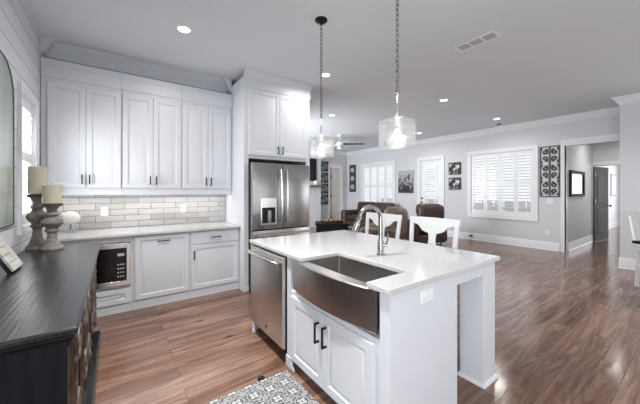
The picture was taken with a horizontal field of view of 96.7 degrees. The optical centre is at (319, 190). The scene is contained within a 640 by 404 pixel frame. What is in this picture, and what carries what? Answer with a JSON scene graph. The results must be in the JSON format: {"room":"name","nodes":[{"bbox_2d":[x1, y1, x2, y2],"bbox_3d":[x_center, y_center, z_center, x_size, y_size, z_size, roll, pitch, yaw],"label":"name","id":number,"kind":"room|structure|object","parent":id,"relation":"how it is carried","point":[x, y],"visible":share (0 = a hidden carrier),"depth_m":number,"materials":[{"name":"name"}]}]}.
{"room":"kitchen","nodes":[
{"label":"kitchen","id":0,"kind":"room"},
{"bbox_2d":[0,0,45,254],"bbox_3d":[-1.048,-0.150,0.206,0.140,3.100,7.960,0,0,-36],"label":"wall","id":1,"kind":"structure","parent":0,"point":[19,34],"depth_m":2.41,"materials":[{"name":"white wood"}]},
{"bbox_2d":[0,50,13,228],"bbox_3d":[-1.959,-0.356,1.608,0.020,1.248,1.540,0,0,-36],"label":"wall mirror","id":2,"kind":"object","parent":1,"relation":"attached to","point":[6,81],"visible":1,"depth_m":2.09,"materials":[{"name":"grey mirror"}]},
{"bbox_2d":[17,80,38,235],"bbox_3d":[-2.761,-0.275,2.613,0.158,1.294,0.674,0,0,-36],"label":"window","id":3,"kind":"structure","parent":1,"relation":"in","point":[27,103],"depth_m":2.64,"materials":[{"name":"glass"}]},
{"bbox_2d":[23,98,31,222],"bbox_3d":[-2.741,-0.275,2.628,0.028,1.134,0.516,0,0,-36],"label":"shutter","id":4,"kind":"object","parent":3,"relation":"attached to","point":[27,103],"depth_m":2.78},
{"bbox_2d":[309,147,320,226],"bbox_3d":[-0.734,-0.150,10.950,1.620,3.100,0.380,0,0,-36],"label":"wall","id":5,"kind":"structure","parent":0,"point":[315,192],"depth_m":11.12,"materials":[{"name":"paint"}]},
{"bbox_2d":[309,158,316,180],"bbox_3d":[-0.622,-0.820,10.760,1.180,0.860,0.051,0,0,-36],"label":"television","id":6,"kind":"object","parent":5,"relation":"attached to","point":[313,162],"visible":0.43,"depth_m":10.99,"materials":[{"name":"black plastic"}]},
{"bbox_2d":[323,150,346,154],"bbox_3d":[0.270,-1.635,8.986,5.710,0.130,4.740,0,0,-36],"label":"trim","id":7,"kind":"structure","parent":5,"relation":"attached to","point":[325,151],"depth_m":12.12,"materials":[{"name":"paint"}]},
{"bbox_2d":[24,0,639,151],"bbox_3d":[1.248,-1.760,4.784,9.340,0.120,13.100,0,0,-36],"label":"ceiling","id":8,"kind":"structure","parent":0,"point":[550,58],"depth_m":3.40,"materials":[{"name":"paint"}]},
{"bbox_2d":[175,24,192,33],"bbox_3d":[-1.427,-1.695,2.987,0.172,0.008,0.172,0,0,-36],"label":"recessed light","id":9,"kind":"object","parent":8,"relation":"in","point":[185,29],"visible":1,"depth_m":2.98,"materials":[{"name":"white plastic"}]},
{"bbox_2d":[309,16,333,156],"bbox_3d":[0.012,-1.018,2.826,0.250,1.365,0.250,0,0,-36],"label":"pendant lamp","id":10,"kind":"object","parent":8,"relation":"hanging from","point":[321,20],"visible":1,"depth_m":2.82,"materials":[{"name":"black metal"}]},
{"bbox_2d":[321,72,331,76],"bbox_3d":[0.083,-1.695,4.159,0.172,0.008,0.172,0,0,-36],"label":"recessed light","id":11,"kind":"object","parent":8,"relation":"in","point":[324,74],"visible":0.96,"depth_m":4.14,"materials":[{"name":"white plastic"}]},
{"bbox_2d":[323,135,364,149],"bbox_3d":[0.561,-1.480,8.624,1.383,0.440,1.438,0,0,-36],"label":"ceiling fan","id":12,"kind":"object","parent":8,"relation":"hanging from","point":[339,144],"visible":0.99,"depth_m":8.58,"materials":[{"name":"paint"}]},
{"bbox_2d":[379,0,416,147],"bbox_3d":[0.560,-1.011,2.062,0.266,1.378,0.266,0,0,-36],"label":"pendant lamp","id":13,"kind":"object","parent":8,"relation":"hanging from","point":[397,136],"visible":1,"depth_m":2.05,"materials":[{"name":"glass"}]},
{"bbox_2d":[394,121,399,129],"bbox_3d":[0.560,-0.470,2.062,0.040,0.061,0.040,0,0,-36],"label":"socket","id":14,"kind":"object","parent":13,"relation":"attached to","point":[397,123],"depth_m":2.05,"materials":[{"name":"silver metal"}]},
{"bbox_2d":[454,30,500,51],"bbox_3d":[1.778,-1.695,3.236,0.170,0.008,0.440,0,0,-36],"label":"ceiling vent","id":15,"kind":"object","parent":8,"relation":"in","point":[493,34],"visible":1,"depth_m":3.22,"materials":[{"name":"white plastic"}]},
{"bbox_2d":[321,153,346,219],"bbox_3d":[-1.149,-0.150,10.970,5.970,3.100,0.140,0,0,-36],"label":"wall","id":16,"kind":"structure","parent":0,"point":[336,159],"depth_m":12.26,"materials":[{"name":"paint"}]},
{"bbox_2d":[321,173,327,182],"bbox_3d":[0.146,-0.550,11.799,0.480,0.410,0.030,0,0,-36],"label":"framed picture","id":17,"kind":"object","parent":16,"relation":"attached to","point":[324,176],"visible":0.6,"depth_m":11.83,"materials":[{"name":"black plastic"}]},
{"bbox_2d":[321,161,327,171],"bbox_3d":[0.146,-1.020,11.799,0.480,0.410,0.030,0,0,-36],"label":"framed picture","id":18,"kind":"object","parent":16,"relation":"attached to","point":[324,165],"visible":0.6,"depth_m":11.83,"materials":[{"name":"black plastic"}]},
{"bbox_2d":[321,194,327,203],"bbox_3d":[0.146,0.350,11.799,0.480,0.410,0.030,0,0,-36],"label":"framed picture","id":19,"kind":"object","parent":16,"relation":"attached to","point":[324,198],"visible":0.6,"depth_m":11.83,"materials":[{"name":"black plastic"}]},
{"bbox_2d":[321,184,327,193],"bbox_3d":[0.146,-0.100,11.799,0.480,0.410,0.030,0,0,-36],"label":"framed picture","id":20,"kind":"object","parent":16,"relation":"attached to","point":[324,190],"visible":0.6,"depth_m":11.83,"materials":[{"name":"black plastic"}]},
{"bbox_2d":[328,164,342,219],"bbox_3d":[0.643,0.139,12.221,0.824,2.522,0.128,0,0,-36],"label":"door","id":21,"kind":"structure","parent":16,"relation":"in","point":[335,175],"depth_m":12.25,"materials":[{"name":"paint"}]},
{"bbox_2d":[94,226,639,403],"bbox_3d":[4.905,1.450,7.422,18.360,0.100,13.100,0,0,-36],"label":"floor","id":22,"kind":"structure","parent":0,"point":[567,325],"depth_m":2.63,"materials":[{"name":"brown wood"}]},
{"bbox_2d":[0,242,100,403],"bbox_3d":[-1.732,0.950,1.774,0.525,0.900,2.160,0,0,-36],"label":"sideboard","id":23,"kind":"object","parent":22,"relation":"on","point":[50,345],"visible":1,"depth_m":1.21,"materials":[{"name":"black wood"}]},
{"bbox_2d":[0,238,22,273],"bbox_3d":[-1.969,0.402,1.777,0.127,0.197,0.210,0,0,-36],"label":"sign","id":24,"kind":"object","parent":23,"relation":"on","point":[9,261],"visible":1,"depth_m":1.76,"materials":[{"name":"white wood"}]},
{"bbox_2d":[25,194,46,249],"bbox_3d":[-2.466,0.263,2.482,0.148,0.472,0.148,0,0,-36],"label":"candle holder","id":25,"kind":"object","parent":23,"relation":"on","point":[36,214],"visible":0.84,"depth_m":2.45,"materials":[{"name":"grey wood"}]},
{"bbox_2d":[27,165,46,193],"bbox_3d":[-2.466,-0.101,2.482,0.124,0.252,0.124,0,0,-36],"label":"pillar candle","id":26,"kind":"object","parent":25,"relation":"on","point":[36,176],"visible":0.88,"depth_m":2.44,"materials":[{"name":"wax"}]},
{"bbox_2d":[39,203,63,250],"bbox_3d":[-2.298,0.303,2.442,0.156,0.392,0.156,0,0,-36],"label":"candle holder","id":27,"kind":"object","parent":23,"relation":"on","point":[52,222],"visible":0.97,"depth_m":2.41,"materials":[{"name":"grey wood"}]},
{"bbox_2d":[42,183,61,203],"bbox_3d":[-2.298,0.018,2.442,0.128,0.177,0.128,0,0,-36],"label":"pillar candle","id":28,"kind":"object","parent":27,"relation":"on","point":[51,194],"visible":0.99,"depth_m":2.39,"materials":[{"name":"wax"}]},
{"bbox_2d":[60,236,131,316],"bbox_3d":[-2.701,0.961,3.326,0.826,0.878,0.677,0,0,-36],"label":"base cabinet","id":29,"kind":"object","parent":22,"relation":"on","point":[113,300],"visible":0.09,"depth_m":3.23,"materials":[{"name":"paint"}]},
{"bbox_2d":[96,241,129,289],"bbox_3d":[-2.580,0.841,3.299,0.615,0.490,0.430,0,0,-36],"label":"microwave","id":30,"kind":"object","parent":29,"relation":"in","point":[113,259],"visible":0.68,"depth_m":3.22,"materials":[{"name":"metal"}]},
{"bbox_2d":[132,231,189,309],"bbox_3d":[-2.113,0.961,3.752,0.622,0.878,0.674,0,0,-36],"label":"base cabinet","id":31,"kind":"object","parent":22,"relation":"on","point":[160,262],"visible":0.96,"depth_m":3.50,"materials":[{"name":"paint"}]},
{"bbox_2d":[190,228,238,297],"bbox_3d":[-1.594,0.961,4.126,0.654,0.878,0.674,0,0,-36],"label":"base cabinet","id":32,"kind":"object","parent":22,"relation":"on","point":[214,254],"visible":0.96,"depth_m":3.87,"materials":[{"name":"paint"}]},
{"bbox_2d":[43,221,239,240],"bbox_3d":[-2.184,0.504,3.704,2.106,0.031,0.673,0,0,-36],"label":"countertop","id":33,"kind":"structure","parent":32,"relation":"on","point":[160,229],"depth_m":3.52,"materials":[{"name":"stone"}]},
{"bbox_3d":[-2.914,0.435,3.323,0.110,0.105,0.110,0,0,-36],"label":"glass vase","id":34,"kind":"object","parent":33,"relation":"on","visible":0},
{"bbox_2d":[59,211,79,231],"bbox_3d":[-2.916,0.356,3.324,0.189,0.240,0.184,0,0,-36],"label":"bunch","id":35,"kind":"object","parent":34,"relation":"in","point":[71,217],"visible":0.96,"depth_m":3.28,"materials":[{"name":"white plant"}]},
{"bbox_2d":[226,86,248,291],"bbox_3d":[-1.259,-0.029,4.284,0.073,2.858,0.814,0,0,-36],"label":"panel","id":36,"kind":"object","parent":22,"relation":"on","point":[236,202],"visible":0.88,"depth_m":4.05,"materials":[{"name":"paint"}]},
{"bbox_2d":[209,370,318,403],"bbox_3d":[-0.233,1.393,1.678,0.585,0.011,0.895,0,0,-36],"label":"runner rug","id":37,"kind":"object","parent":22,"relation":"on","point":[282,387],"visible":1,"depth_m":1.95,"materials":[{"name":"grey fabric"}]},
{"bbox_2d":[247,244,286,353],"bbox_3d":[-0.287,0.963,2.721,0.661,0.875,0.680,0,0,-36],"label":"dishwasher","id":38,"kind":"object","parent":22,"relation":"on","point":[268,268],"visible":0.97,"depth_m":2.49,"materials":[{"name":"silver metal"}]},
{"bbox_2d":[248,162,308,289],"bbox_3d":[-0.740,0.505,4.388,0.924,1.790,0.857,0,0,-36],"label":"refrigerator","id":39,"kind":"object","parent":22,"relation":"on","point":[278,194],"visible":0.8,"depth_m":4.02,"materials":[{"name":"silver metal"}]},
{"bbox_2d":[293,100,309,232],"bbox_3d":[-0.424,-0.029,4.886,0.071,2.858,0.814,0,0,-36],"label":"panel","id":40,"kind":"object","parent":22,"relation":"on","point":[306,163],"visible":0.16,"depth_m":4.58,"materials":[{"name":"paint"}]},
{"bbox_2d":[315,221,348,232],"bbox_3d":[0.342,1.155,8.261,0.960,0.490,0.680,0,0,0],"label":"coffee table","id":41,"kind":"object","parent":22,"relation":"on","point":[320,226],"visible":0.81,"depth_m":7.98,"materials":[{"name":"brown wood"}]},
{"bbox_2d":[319,220,344,222],"bbox_3d":[0.360,0.874,8.151,0.760,0.070,0.280,0,0,-6],"label":"wooden tray","id":42,"kind":"object","parent":41,"relation":"on","point":[323,221],"visible":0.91,"depth_m":8.08,"materials":[{"name":"brown wood"}]},
{"bbox_2d":[341,202,394,227],"bbox_3d":[1.831,0.910,10.506,0.980,0.980,2.240,0,0,-36],"label":"loveseat","id":43,"kind":"object","parent":22,"relation":"on","point":[350,216],"visible":0.26,"depth_m":10.69,"materials":[{"name":"leather"}]},
{"bbox_2d":[252,244,497,403],"bbox_3d":[0.298,0.961,2.487,1.250,0.879,1.790,0,0,-36],"label":"base cabinet","id":44,"kind":"object","parent":22,"relation":"on","point":[412,357],"visible":0.56,"depth_m":1.73,"materials":[{"name":"paint"}]},
{"bbox_2d":[250,230,499,295],"bbox_3d":[0.323,0.505,2.501,1.250,0.030,1.800,0,0,-36],"label":"countertop","id":45,"kind":"structure","parent":44,"relation":"on","point":[417,264],"depth_m":2.20,"materials":[{"name":"stone"}]},
{"bbox_2d":[293,256,398,334],"bbox_3d":[0.171,0.641,1.939,0.413,0.237,0.855,0,0,-36],"label":"sink","id":46,"kind":"object","parent":45,"relation":"in","point":[336,285],"visible":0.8,"depth_m":1.78,"materials":[{"name":"metal"}]},
{"bbox_2d":[352,205,388,255],"bbox_3d":[0.375,0.296,2.153,0.298,0.386,0.070,0,0,-17],"label":"faucet","id":47,"kind":"object","parent":45,"relation":"on","point":[380,244],"visible":1,"depth_m":2.16,"materials":[{"name":"silver metal"}]},
{"bbox_2d":[421,288,433,304],"bbox_3d":[0.615,0.600,1.621,0.118,0.075,0.009,0,0,-36],"label":"wall outlet","id":48,"kind":"object","parent":44,"relation":"attached to","point":[427,295],"visible":1,"depth_m":1.62,"materials":[{"name":"paint"}]},
{"bbox_2d":[365,212,401,238],"bbox_3d":[0.633,0.840,3.452,0.415,1.121,0.574,0,0,-36],"label":"counter chair","id":49,"kind":"object","parent":22,"relation":"on","point":[388,219],"visible":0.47,"depth_m":3.50,"materials":[{"name":"white wood"}]},
{"bbox_2d":[360,207,407,239],"bbox_3d":[1.454,0.880,6.436,0.963,1.040,1.030,0,0,22],"label":"recliner","id":50,"kind":"object","parent":22,"relation":"on","point":[373,229],"visible":0.41,"depth_m":6.01,"materials":[{"name":"brown leather"}]},
{"bbox_2d":[404,204,446,243],"bbox_3d":[2.864,0.870,7.748,0.938,1.061,0.877,0,0,-6],"label":"recliner","id":51,"kind":"object","parent":22,"relation":"on","point":[422,210],"visible":0.47,"depth_m":7.37,"materials":[{"name":"leather"}]},
{"bbox_2d":[409,216,460,248],"bbox_3d":[1.039,0.840,2.889,0.415,1.121,0.574,0,0,-36],"label":"counter chair","id":52,"kind":"object","parent":22,"relation":"on","point":[433,226],"visible":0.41,"depth_m":2.97,"materials":[{"name":"white wood"}]},
{"bbox_2d":[626,210,639,286],"bbox_3d":[4.669,0.840,3.945,0.416,1.121,0.574,0,0,26],"label":"dining chair","id":53,"kind":"object","parent":22,"relation":"on","point":[635,215],"visible":1,"depth_m":4.16,"materials":[{"name":"white wood"}]},
{"bbox_2d":[632,240,639,243],"bbox_3d":[4.512,1.010,3.112,1.200,0.780,0.920,0,0,0],"label":"dining table","id":54,"kind":"object","parent":22,"relation":"on","point":[633,241],"visible":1,"depth_m":3.54,"materials":[{"name":"brown wood"}]},
{"bbox_2d":[347,114,619,251],"bbox_3d":[3.771,-0.150,9.131,0.140,3.100,8.600,0,0,-36],"label":"wall","id":55,"kind":"structure","parent":0,"point":[454,150],"depth_m":7.72,"materials":[{"name":"paint"}]},
{"bbox_2d":[349,165,355,191],"bbox_3d":[1.402,-0.540,12.256,0.045,1.160,0.380,0,0,-36],"label":"plaque","id":56,"kind":"object","parent":55,"relation":"attached to","point":[352,168],"visible":1,"depth_m":12.23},
{"bbox_2d":[361,160,395,206],"bbox_3d":[2.282,-0.195,11.164,0.158,1.864,1.794,0,0,-36],"label":"window","id":57,"kind":"structure","parent":55,"relation":"in","point":[384,164],"depth_m":11.08,"materials":[{"name":"paint"}]},
{"bbox_2d":[363,166,369,201],"bbox_3d":[1.917,-0.195,11.627,0.028,1.634,0.388,0,0,-36],"label":"shutter","id":58,"kind":"object","parent":57,"relation":"attached to","point":[364,185],"depth_m":11.65,"materials":[{"name":"white wood"}]},
{"bbox_2d":[370,165,377,201],"bbox_3d":[2.147,-0.195,11.309,0.028,1.634,0.388,0,0,-36],"label":"shutter","id":59,"kind":"object","parent":57,"relation":"attached to","point":[371,166],"depth_m":11.31,"materials":[{"name":"white wood"}]},
{"bbox_2d":[378,164,384,201],"bbox_3d":[2.376,-0.195,10.990,0.028,1.634,0.388,0,0,-36],"label":"shutter","id":60,"kind":"object","parent":57,"relation":"attached to","point":[379,165],"depth_m":10.96,"materials":[{"name":"white wood"}]},
{"bbox_2d":[385,164,392,202],"bbox_3d":[2.606,-0.195,10.672,0.028,1.634,0.388,0,0,-36],"label":"shutter","id":61,"kind":"object","parent":57,"relation":"attached to","point":[391,184],"depth_m":10.70,"materials":[{"name":"white wood"}]},
{"bbox_2d":[398,170,413,192],"bbox_3d":[3.020,-0.325,10.020,0.037,0.790,0.640,0,0,-36],"label":"canvas art","id":62,"kind":"object","parent":55,"relation":"attached to","point":[405,178],"visible":1,"depth_m":9.97},
{"bbox_2d":[417,155,443,206],"bbox_3d":[3.614,0.141,9.277,0.185,2.517,0.974,0,0,-36],"label":"door","id":63,"kind":"structure","parent":55,"relation":"in","point":[423,163],"depth_m":9.26,"materials":[{"name":"paint"}]},
{"bbox_2d":[424,165,437,203],"bbox_3d":[3.600,0.130,9.266,0.028,1.900,0.480,0,0,-36],"label":"shutter","id":64,"kind":"object","parent":63,"relation":"attached to","point":[426,167],"depth_m":9.25,"materials":[{"name":"white wood"}]},
{"bbox_2d":[449,177,460,189],"bbox_3d":[4.060,-0.225,8.582,0.032,0.360,0.370,0,0,-36],"label":"picture","id":65,"kind":"object","parent":55,"relation":"attached to","point":[454,183],"visible":1,"depth_m":8.55,"materials":[{"name":"black plastic"}]},
{"bbox_2d":[449,162,460,174],"bbox_3d":[4.060,-0.680,8.582,0.032,0.360,0.370,0,0,-36],"label":"picture","id":66,"kind":"object","parent":55,"relation":"attached to","point":[454,168],"visible":1,"depth_m":8.56,"materials":[{"name":"black plastic"}]},
{"bbox_2d":[467,144,537,220],"bbox_3d":[4.835,-0.195,7.624,0.158,1.864,1.704,0,0,-36],"label":"window","id":67,"kind":"structure","parent":55,"relation":"in","point":[531,150],"depth_m":7.54,"materials":[{"name":"paint"}]},
{"bbox_2d":[472,155,484,212],"bbox_3d":[4.490,-0.195,8.059,0.028,1.634,0.366,0,0,-36],"label":"shutter","id":68,"kind":"object","parent":67,"relation":"attached to","point":[474,157],"depth_m":8.05,"materials":[{"name":"white wood"}]},
{"bbox_2d":[485,153,499,213],"bbox_3d":[4.707,-0.195,7.759,0.028,1.634,0.366,0,0,-36],"label":"shutter","id":69,"kind":"object","parent":67,"relation":"attached to","point":[496,155],"depth_m":7.75,"materials":[{"name":"white wood"}]},
{"bbox_2d":[500,152,515,214],"bbox_3d":[4.923,-0.195,7.459,0.028,1.634,0.366,0,0,-36],"label":"shutter","id":70,"kind":"object","parent":67,"relation":"attached to","point":[507,154],"depth_m":7.46,"materials":[{"name":"white wood"}]},
{"bbox_2d":[516,150,532,215],"bbox_3d":[5.139,-0.195,7.159,0.028,1.634,0.366,0,0,-36],"label":"shutter","id":71,"kind":"object","parent":67,"relation":"attached to","point":[518,152],"depth_m":7.16,"materials":[{"name":"white wood"}]},
{"bbox_2d":[447,230,559,251],"bbox_3d":[4.694,1.302,7.713,0.022,0.195,2.840,0,0,-36],"label":"baseboard","id":72,"kind":"structure","parent":55,"relation":"attached to","point":[551,246],"depth_m":7.37,"materials":[{"name":"paint"}]},
{"bbox_2d":[539,145,559,196],"bbox_3d":[5.414,-0.460,6.713,0.038,1.200,0.399,0,0,-36],"label":"wall panel","id":73,"kind":"object","parent":55,"relation":"attached to","point":[558,147],"visible":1,"depth_m":6.69,"materials":[{"name":"black metal"}]},
{"bbox_2d":[547,199,552,203],"bbox_3d":[5.425,0.240,6.711,0.009,0.118,0.120,0,0,-36],"label":"light switch","id":74,"kind":"object","parent":55,"relation":"attached to","point":[549,201],"visible":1,"depth_m":6.71,"materials":[{"name":"white plastic"}]},
{"bbox_2d":[560,133,619,252],"bbox_3d":[5.894,0.115,6.163,0.170,2.570,1.062,0,0,-36],"label":"trim","id":75,"kind":"structure","parent":55,"relation":"attached to","point":[565,143],"depth_m":6.48,"materials":[{"name":"paint"}]},
{"bbox_2d":[568,144,592,242],"bbox_3d":[6.595,0.000,7.284,2.280,2.800,0.140,0,0,-36],"label":"wall","id":76,"kind":"structure","parent":0,"point":[580,157],"depth_m":7.24,"materials":[{"name":"paint"}]},
{"bbox_2d":[569,170,584,196],"bbox_3d":[6.284,-0.175,6.946,1.200,0.620,0.040,0,0,-36],"label":"framed mirror","id":77,"kind":"object","parent":76,"relation":"attached to","point":[576,178],"visible":1,"depth_m":6.93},
{"bbox_2d":[568,235,593,251],"bbox_3d":[6.643,1.302,7.218,2.280,0.195,0.022,0,0,-36],"label":"baseboard","id":78,"kind":"structure","parent":76,"relation":"attached to","point":[581,242],"depth_m":7.10,"materials":[{"name":"paint"}]},
{"bbox_2d":[593,167,611,240],"bbox_3d":[7.926,0.359,7.973,0.834,2.058,0.133,0,0,-26],"label":"door","id":79,"kind":"structure","parent":76,"relation":"in","point":[600,174],"depth_m":7.96,"materials":[{"name":"grey wood"}]},
{"bbox_2d":[593,141,619,161],"bbox_3d":[7.946,0.000,7.463,0.120,2.800,1.430,0,0,-36],"label":"wall","id":80,"kind":"structure","parent":0,"point":[610,151],"depth_m":7.67,"materials":[{"name":"paint"}]},
{"bbox_2d":[592,160,619,234],"bbox_3d":[7.862,0.300,7.562,0.140,2.200,1.050,0,0,-36],"label":"trim","id":81,"kind":"structure","parent":80,"relation":"attached to","point":[604,163],"depth_m":7.78,"materials":[{"name":"paint"}]},
{"bbox_2d":[596,165,619,223],"bbox_3d":[10.017,0.000,10.104,6.330,2.800,0.130,0,0,-36],"label":"wall","id":82,"kind":"structure","parent":0,"point":[614,201],"depth_m":11.03,"materials":[{"name":"paint"}]},
{"bbox_2d":[610,174,615,195],"bbox_3d":[11.173,-0.220,10.835,0.900,0.840,0.032,0,0,-36],"label":"picture","id":83,"kind":"object","parent":82,"relation":"attached to","point":[612,176],"visible":1,"depth_m":10.71},
{"bbox_2d":[612,175,615,194],"bbox_3d":[11.182,-0.220,10.823,0.800,0.740,0.002,0,0,-36],"label":"print","id":84,"kind":"object","parent":83,"relation":"attached to","point":[613,176],"depth_m":10.81},
{"bbox_2d":[608,221,619,229],"bbox_3d":[9.981,1.302,9.984,6.130,0.195,0.022,0,0,-36],"label":"baseboard","id":85,"kind":"structure","parent":82,"relation":"attached to","point":[617,223],"depth_m":10.87,"materials":[{"name":"paint"}]},
{"bbox_2d":[620,101,639,258],"bbox_3d":[7.040,-0.150,3.727,0.880,3.100,4.210,0,0,-36],"label":"wall","id":86,"kind":"structure","parent":0,"point":[629,112],"depth_m":5.08,"materials":[{"name":"paint"}]},
{"bbox_2d":[347,93,639,154],"bbox_3d":[4.516,-1.635,7.141,0.980,0.130,12.700,0,0,-36],"label":"trim","id":87,"kind":"structure","parent":86,"relation":"attached to","point":[635,97],"depth_m":7.03,"materials":[{"name":"paint"}]},
{"bbox_2d":[618,257,635,269],"bbox_3d":[5.767,1.302,4.764,0.072,0.195,1.082,0,0,-36],"label":"baseboard","id":88,"kind":"structure","parent":86,"relation":"attached to","point":[624,263],"depth_m":5.09,"materials":[{"name":"paint"}]},
{"bbox_3d":[-1.949,-0.150,4.377,3.280,3.100,0.140,0,0,-36],"label":"wall","id":89,"kind":"structure","parent":0,"visible":0},
{"bbox_2d":[40,35,231,93],"bbox_3d":[-2.257,-1.605,3.804,2.109,0.190,0.190,0,0,-36],"label":"trim","id":90,"kind":"structure","parent":89,"relation":"attached to","point":[50,48],"depth_m":3.67,"materials":[{"name":"paint"}]},
{"bbox_2d":[46,191,225,231],"bbox_3d":[-2.379,0.244,3.973,2.107,0.488,0.012,0,0,-36],"label":"wall","id":91,"kind":"structure","parent":89,"relation":"attached to","point":[124,211],"depth_m":3.90,"materials":[{"name":"tile"}]},
{"bbox_2d":[41,57,121,194],"bbox_3d":[-2.832,-0.706,3.425,0.723,1.508,0.365,0,0,-36],"label":"upper cabinet","id":92,"kind":"object","parent":91,"relation":"attached to","point":[81,104],"visible":0.91,"depth_m":3.30,"materials":[{"name":"paint"}]},
{"bbox_2d":[101,207,107,215],"bbox_3d":[-2.782,0.265,3.669,0.075,0.118,0.009,0,0,-36],"label":"wall outlet","id":93,"kind":"object","parent":91,"relation":"attached to","point":[104,210],"visible":1,"depth_m":3.67,"materials":[{"name":"paint"}]},
{"bbox_2d":[121,73,181,194],"bbox_3d":[-2.262,-0.706,3.836,0.678,1.508,0.365,0,0,-36],"label":"upper cabinet","id":94,"kind":"object","parent":91,"relation":"attached to","point":[150,108],"visible":0.97,"depth_m":3.70,"materials":[{"name":"paint"}]},
{"bbox_2d":[181,205,185,212],"bbox_3d":[-2.021,0.260,4.218,0.075,0.118,0.009,0,0,-36],"label":"wall outlet","id":95,"kind":"object","parent":91,"relation":"attached to","point":[183,207],"visible":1,"depth_m":4.21,"materials":[{"name":"paint"}]},
{"bbox_2d":[181,85,231,193],"bbox_3d":[-1.703,-0.706,4.239,0.698,1.508,0.365,0,0,-36],"label":"upper cabinet","id":96,"kind":"object","parent":91,"relation":"attached to","point":[206,115],"visible":0.93,"depth_m":4.10,"materials":[{"name":"paint"}]},
{"bbox_2d":[230,67,315,164],"bbox_3d":[-0.792,-1.081,4.580,1.171,1.237,0.865,0,0,-36],"label":"upper cabinet","id":97,"kind":"object","parent":89,"relation":"attached to","point":[276,106],"visible":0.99,"depth_m":4.22,"materials":[{"name":"paint"}]},
{"label":"outside","id":98,"kind":"structure","parent":0,"visible":0},
{"bbox_3d":[4.603,1.470,12.875,5.470,0.100,10.500,0,0,-36],"label":"ground","id":99,"kind":"structure","parent":98,"visible":0},
{"bbox_2d":[381,198,530,212],"bbox_3d":[4.515,0.860,10.716,0.060,1.080,6.100,0,0,-36],"label":"fence","id":100,"kind":"object","parent":99,"relation":"on","point":[382,200],"visible":0.02,"depth_m":9.10,"materials":[{"name":"paint"}]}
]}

